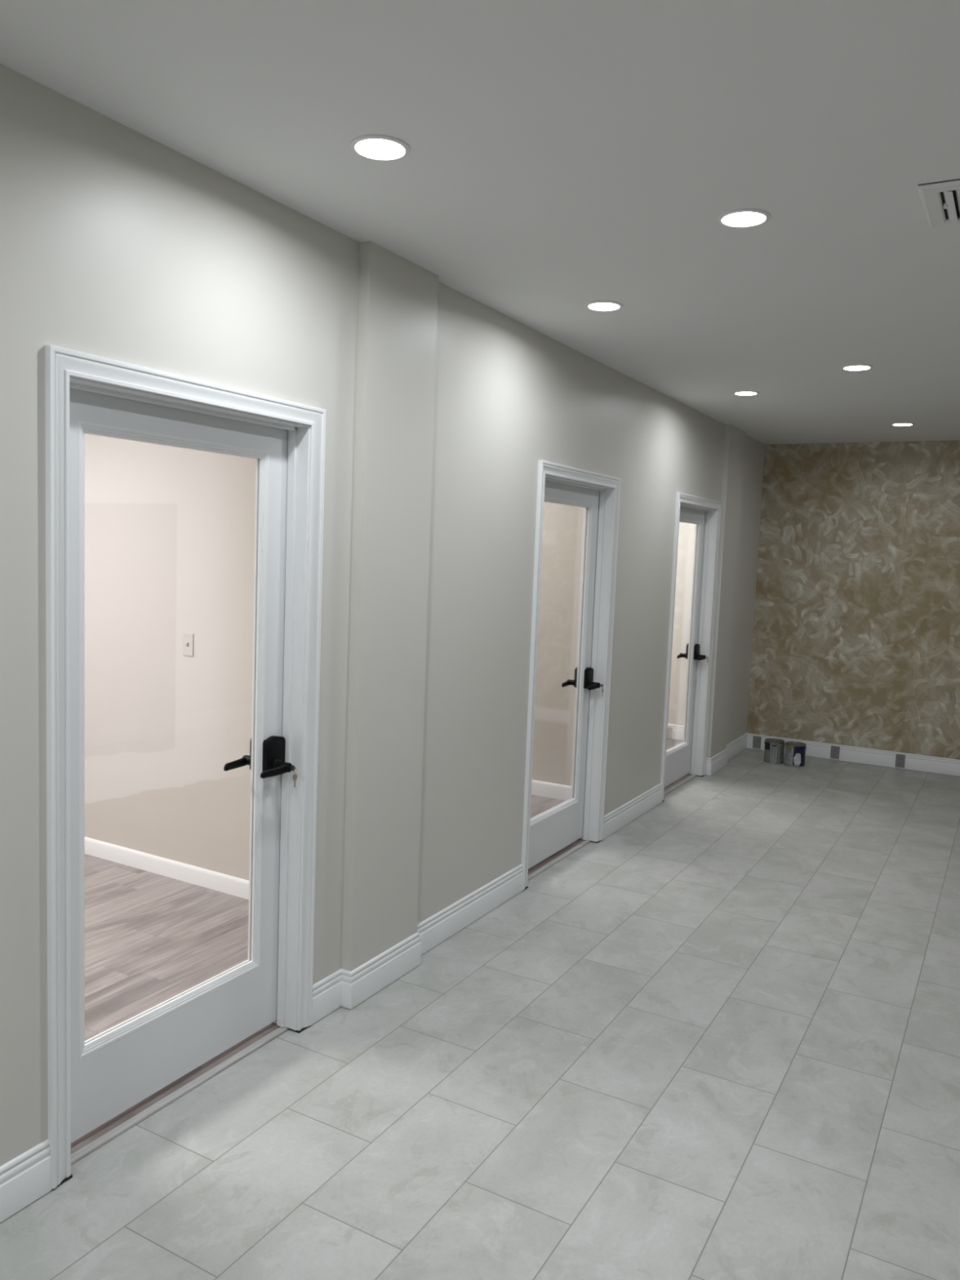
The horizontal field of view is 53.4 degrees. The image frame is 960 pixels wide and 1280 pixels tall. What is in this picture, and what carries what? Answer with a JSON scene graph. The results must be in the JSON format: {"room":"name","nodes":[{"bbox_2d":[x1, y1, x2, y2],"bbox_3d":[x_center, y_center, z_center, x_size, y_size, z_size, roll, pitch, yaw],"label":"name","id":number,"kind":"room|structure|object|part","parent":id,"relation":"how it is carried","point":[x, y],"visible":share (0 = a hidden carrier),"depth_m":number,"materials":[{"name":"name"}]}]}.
{"room":"office hallway","nodes":[
{"label":"office hallway","id":0,"kind":"room"},
{"bbox_2d":[84,433,256,880],"bbox_3d":[-1.755,-0.194,4.942,3.435,2.817,0.100,5,6,29],"label":"wall partition","id":1,"kind":"structure","parent":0,"point":[170,531],"depth_m":4.80,"materials":[{"name":"beige paint"}]},
{"bbox_2d":[84,836,248,899],"bbox_3d":[-1.834,1.144,5.016,3.435,0.088,0.014,5,6,29],"label":"baseboard","id":2,"kind":"structure","parent":1,"relation":"attached to","point":[237,886],"depth_m":4.87,"materials":[{"name":"white paint"}]},
{"bbox_2d":[182,632,193,656],"bbox_3d":[-1.445,0.023,4.715,0.070,0.112,0.016,5,6,29],"label":"light switch","id":3,"kind":"object","parent":1,"relation":"attached to","point":[188,638],"visible":1,"depth_m":4.71,"materials":[{"name":"plastic"}]},
{"bbox_2d":[71,738,692,1154],"bbox_3d":[-1.979,1.244,4.808,3.602,0.084,11.680,5,6,29],"label":"floor","id":4,"kind":"structure","parent":0,"point":[151,938],"depth_m":4.09,"materials":[{"name":"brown wood"}]},
{"bbox_2d":[0,63,764,1166],"bbox_3d":[-0.337,-0.034,3.796,0.175,2.817,11.660,5,6,29],"label":"wall","id":5,"kind":"structure","parent":0,"point":[443,407],"depth_m":3.50,"materials":[{"name":"beige paint"}]},
{"bbox_2d":[0,1138,51,1222],"bbox_3d":[-2.150,1.504,0.714,0.015,0.137,4.135,5,6,29],"label":"baseboard","id":6,"kind":"structure","parent":5,"relation":"attached to","point":[26,1178],"depth_m":2.44,"materials":[{"name":"white paint"}]},
{"bbox_2d":[69,387,292,1142],"bbox_3d":[-0.931,0.348,2.927,0.206,2.078,0.927,5,6,29],"label":"door","id":7,"kind":"structure","parent":5,"relation":"in","point":[112,1071],"depth_m":3.02,"materials":[{"name":"white paint"}]},
{"bbox_3d":[-0.834,0.424,3.291,0.019,0.034,0.137,5,6,27],"label":"lever","id":8,"kind":"part","parent":7,"relation":"part of","materials":[{"name":"black metal"}]},
{"bbox_3d":[-0.761,0.385,3.302,0.021,0.122,0.080,5,6,29],"label":"handle","id":9,"kind":"part","parent":7,"relation":"part of","materials":[{"name":"metal"}]},
{"bbox_3d":[-0.705,0.390,3.270,0.021,0.122,0.094,5,6,29],"label":"handle","id":10,"kind":"part","parent":7,"relation":"part of","materials":[{"name":"black metal"}]},
{"bbox_3d":[-0.682,0.438,3.205,0.019,0.034,0.137,5,6,31],"label":"lever","id":11,"kind":"part","parent":7,"relation":"part of","materials":[{"name":"black metal"}]},
{"bbox_2d":[290,764,297,786],"bbox_3d":[-0.636,0.462,3.237,0.028,0.076,0.024,3,5,8],"label":"key","id":12,"kind":"object","parent":7,"relation":"hanging from","point":[293,767],"visible":1,"depth_m":3.23,"materials":[{"name":"silver metal"}]},
{"bbox_2d":[44,344,325,1190],"bbox_3d":[-0.886,0.329,2.904,0.152,2.175,1.056,5,6,29],"label":"door frame","id":13,"kind":"structure","parent":5,"relation":"attached to","point":[65,369],"depth_m":2.77,"materials":[{"name":"white paint"}]},
{"bbox_2d":[311,863,523,1024],"bbox_3d":[-0.178,1.264,4.138,0.060,0.137,1.669,5,6,29],"label":"baseboard","id":14,"kind":"structure","parent":5,"relation":"attached to","point":[346,988],"depth_m":3.88,"materials":[{"name":"white paint"}]},
{"bbox_2d":[528,480,599,868],"bbox_3d":[0.414,0.182,5.295,0.206,2.078,0.933,5,6,29],"label":"door","id":15,"kind":"structure","parent":5,"relation":"in","point":[557,827],"depth_m":5.57,"materials":[{"name":"white paint"}]},
{"bbox_3d":[0.513,0.257,5.660,0.019,0.034,0.137,5,6,27],"label":"lever","id":16,"kind":"part","parent":15,"relation":"part of","materials":[{"name":"black metal"}]},
{"bbox_3d":[0.586,0.218,5.671,0.021,0.122,0.080,5,6,29],"label":"handle","id":17,"kind":"part","parent":15,"relation":"part of","materials":[{"name":"black metal"}]},
{"bbox_3d":[0.642,0.223,5.640,0.021,0.122,0.094,5,6,29],"label":"handle","id":18,"kind":"part","parent":15,"relation":"part of","materials":[{"name":"black metal"}]},
{"bbox_3d":[0.665,0.271,5.575,0.019,0.034,0.137,5,6,31],"label":"lever","id":19,"kind":"part","parent":15,"relation":"part of","materials":[{"name":"black metal"}]},
{"bbox_2d":[521,460,621,890],"bbox_3d":[0.460,0.163,5.271,0.152,2.175,1.062,5,6,29],"label":"door frame","id":20,"kind":"structure","parent":5,"relation":"attached to","point":[609,486],"depth_m":5.61,"materials":[{"name":"white paint"}]},
{"bbox_2d":[602,783,662,839],"bbox_3d":[1.007,1.113,6.268,0.015,0.137,1.092,5,6,29],"label":"baseboard","id":21,"kind":"structure","parent":5,"relation":"attached to","point":[628,812],"depth_m":6.22,"materials":[{"name":"white paint"}]},
{"bbox_2d":[664,506,706,786],"bbox_3d":[1.477,0.050,7.164,0.206,2.078,0.933,5,6,29],"label":"door","id":22,"kind":"structure","parent":5,"relation":"in","point":[678,758],"depth_m":7.45,"materials":[{"name":"white paint"}]},
{"bbox_3d":[1.648,0.086,7.541,0.021,0.122,0.080,5,6,29],"label":"handle","id":23,"kind":"part","parent":22,"relation":"part of","materials":[{"name":"black metal"}]},
{"bbox_3d":[1.704,0.091,7.509,0.021,0.122,0.094,5,6,29],"label":"handle","id":24,"kind":"part","parent":22,"relation":"part of","materials":[{"name":"black metal"}]},
{"bbox_3d":[1.727,0.140,7.444,0.019,0.034,0.137,5,6,31],"label":"lever","id":25,"kind":"part","parent":22,"relation":"part of","materials":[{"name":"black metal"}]},
{"bbox_2d":[660,492,721,802],"bbox_3d":[1.522,0.031,7.141,0.152,2.175,1.062,5,6,29],"label":"door frame","id":26,"kind":"structure","parent":5,"relation":"attached to","point":[713,508],"depth_m":7.49,"materials":[{"name":"white paint"}]},
{"bbox_2d":[0,748,959,1279],"bbox_3d":[1.520,1.560,2.841,4.386,0.080,11.680,5,6,29],"label":"floor","id":27,"kind":"structure","parent":0,"point":[717,1037],"depth_m":3.04,"materials":[{"name":"grey tile"}]},
{"bbox_2d":[763,737,785,764],"bbox_3d":[2.555,0.962,8.294,0.180,0.190,0.182,4,6,17],"label":"paint can","id":28,"kind":"object","parent":27,"relation":"on","point":[774,748],"visible":0.99,"depth_m":8.22,"materials":[{"name":"silver metal"}]},
{"bbox_3d":[2.557,0.872,8.279,0.146,0.004,0.146,4,6,17],"label":"lid","id":29,"kind":"part","parent":28,"relation":"part of","materials":[{"name":"silver metal"}]},
{"bbox_2d":[783,741,806,767],"bbox_3d":[2.701,0.977,8.189,0.180,0.190,0.182,4,6,17],"label":"paint can","id":30,"kind":"object","parent":27,"relation":"on","point":[795,752],"visible":1,"depth_m":8.12,"materials":[{"name":"silver metal"}]},
{"bbox_3d":[2.703,0.887,8.174,0.146,0.004,0.146,4,6,17],"label":"lid","id":31,"kind":"part","parent":30,"relation":"part of","materials":[{"name":"silver metal"}]},
{"bbox_2d":[0,0,959,444],"bbox_3d":[0.050,-1.435,3.466,8.020,0.100,11.680,5,6,29],"label":"ceiling","id":32,"kind":"structure","parent":0,"point":[564,156],"depth_m":2.51,"materials":[{"name":"paint"}]},
{"bbox_2d":[350,133,409,160],"bbox_3d":[-0.266,-1.308,2.542,0.159,0.008,0.159,5,6,29],"label":"recessed light","id":33,"kind":"object","parent":32,"relation":"in","point":[373,146],"visible":1,"depth_m":2.53,"materials":[{"name":"white plastic"}]},
{"bbox_2d":[585,300,622,311],"bbox_3d":[0.526,-1.417,4.055,0.159,0.008,0.159,5,6,29],"label":"recessed light","id":34,"kind":"object","parent":32,"relation":"in","point":[598,305],"visible":1,"depth_m":4.04,"materials":[{"name":"white plastic"}]},
{"bbox_2d":[717,208,770,227],"bbox_3d":[0.817,-1.305,2.959,0.159,0.008,0.159,5,6,29],"label":"recessed light","id":35,"kind":"object","parent":32,"relation":"in","point":[744,217],"visible":1,"depth_m":2.94,"materials":[{"name":"white plastic"}]},
{"bbox_2d":[733,390,759,395],"bbox_3d":[1.675,-1.553,6.015,0.159,0.008,0.159,5,6,29],"label":"recessed light","id":36,"kind":"object","parent":32,"relation":"in","point":[745,393],"visible":1,"depth_m":5.99,"materials":[{"name":"white plastic"}]},
{"bbox_2d":[841,364,872,370],"bbox_3d":[2.018,-1.457,5.112,0.159,0.008,0.159,5,6,29],"label":"recessed light","id":37,"kind":"object","parent":32,"relation":"in","point":[853,366],"visible":1,"depth_m":5.09,"materials":[{"name":"white plastic"}]},
{"bbox_2d":[891,422,914,426],"bbox_3d":[3.128,-1.595,7.069,0.159,0.008,0.159,5,6,29],"label":"recessed light","id":38,"kind":"object","parent":32,"relation":"in","point":[893,424],"visible":1,"depth_m":7.05,"materials":[{"name":"white plastic"}]},
{"bbox_2d":[917,178,959,228],"bbox_3d":[1.468,-1.255,2.724,0.372,0.014,0.368,5,6,29],"label":"ceiling vent","id":39,"kind":"object","parent":32,"relation":"in","point":[940,201],"visible":1,"depth_m":2.75,"materials":[{"name":"white metal"}]},
{"bbox_2d":[532,502,585,786],"bbox_3d":[-0.441,-0.356,7.255,3.435,2.817,0.100,5,6,29],"label":"wall partition","id":40,"kind":"structure","parent":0,"point":[563,525],"depth_m":6.66,"materials":[{"name":"beige paint"}]},
{"bbox_2d":[531,779,571,800],"bbox_3d":[-0.519,0.972,7.327,3.435,0.106,0.014,5,6,29],"label":"baseboard","id":41,"kind":"structure","parent":40,"relation":"attached to","point":[561,792],"depth_m":6.75,"materials":[{"name":"white paint"}]},
{"bbox_2d":[667,521,695,725],"bbox_3d":[0.921,-0.525,9.650,3.435,2.817,0.160,5,6,29],"label":"wall partition","id":42,"kind":"structure","parent":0,"point":[686,531],"depth_m":9.02,"materials":[{"name":"beige paint"}]},
{"bbox_2d":[666,726,672,738],"bbox_3d":[1.804,0.883,9.133,0.070,0.112,0.008,5,6,29],"label":"wall outlet","id":43,"kind":"object","parent":42,"relation":"attached to","point":[669,728],"visible":0.7,"depth_m":9.13,"materials":[{"name":"plastic"}]},
{"bbox_2d":[666,724,684,740],"bbox_3d":[0.828,0.787,9.694,3.435,0.137,0.015,5,6,29],"label":"baseboard","id":44,"kind":"structure","parent":42,"relation":"attached to","point":[677,731],"depth_m":9.10,"materials":[{"name":"white paint"}]},
{"bbox_2d":[746,440,959,771],"bbox_3d":[4.386,-0.218,7.748,4.435,2.817,0.120,5,6,29],"label":"wall","id":45,"kind":"structure","parent":0,"point":[856,633],"depth_m":8.28,"materials":[{"name":"paint"}]},
{"bbox_2d":[752,736,761,748],"bbox_3d":[2.546,0.942,8.783,0.074,0.112,0.010,5,6,29],"label":"wall outlet","id":46,"kind":"object","parent":45,"relation":"attached to","point":[756,740],"visible":1,"depth_m":8.78,"materials":[{"name":"grey plastic"}]},
{"bbox_2d":[705,733,959,776],"bbox_3d":[3.972,1.138,7.227,4.235,0.137,1.358,5,6,29],"label":"baseboard","id":47,"kind":"structure","parent":45,"relation":"attached to","point":[925,763],"depth_m":8.28,"materials":[{"name":"white paint"}]},
{"bbox_2d":[830,745,839,759],"bbox_3d":[3.141,0.995,8.449,0.074,0.112,0.010,5,6,29],"label":"wall outlet","id":48,"kind":"object","parent":45,"relation":"attached to","point":[834,753],"visible":1,"depth_m":8.44,"materials":[{"name":"grey plastic"}]},
{"bbox_2d":[894,754,905,768],"bbox_3d":[3.603,1.037,8.189,0.074,0.112,0.010,5,6,29],"label":"wall outlet","id":49,"kind":"object","parent":45,"relation":"attached to","point":[900,758],"visible":1,"depth_m":8.19,"materials":[{"name":"grey plastic"}]},
{"bbox_3d":[-0.400,1.392,3.921,0.032,0.050,11.440,5,6,29],"label":"floor","id":50,"kind":"structure","parent":0,"visible":0},
{"bbox_2d":[71,1026,288,1165],"bbox_3d":[-0.923,1.414,3.001,0.030,0.016,0.921,5,6,29],"label":"threshold","id":51,"kind":"object","parent":50,"relation":"on","point":[134,1121],"visible":0.65,"depth_m":2.94,"materials":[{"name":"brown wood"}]},
{"bbox_2d":[527,840,590,881],"bbox_3d":[0.423,1.247,5.369,0.030,0.016,0.927,5,6,29],"label":"threshold","id":52,"kind":"object","parent":50,"relation":"on","point":[584,843],"visible":0.65,"depth_m":5.38,"materials":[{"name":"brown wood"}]},
{"bbox_2d":[663,774,696,795],"bbox_3d":[1.485,1.116,7.238,0.030,0.016,0.927,5,6,29],"label":"threshold","id":53,"kind":"object","parent":50,"relation":"on","point":[692,776],"visible":0.65,"depth_m":7.28,"materials":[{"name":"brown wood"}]}
]}

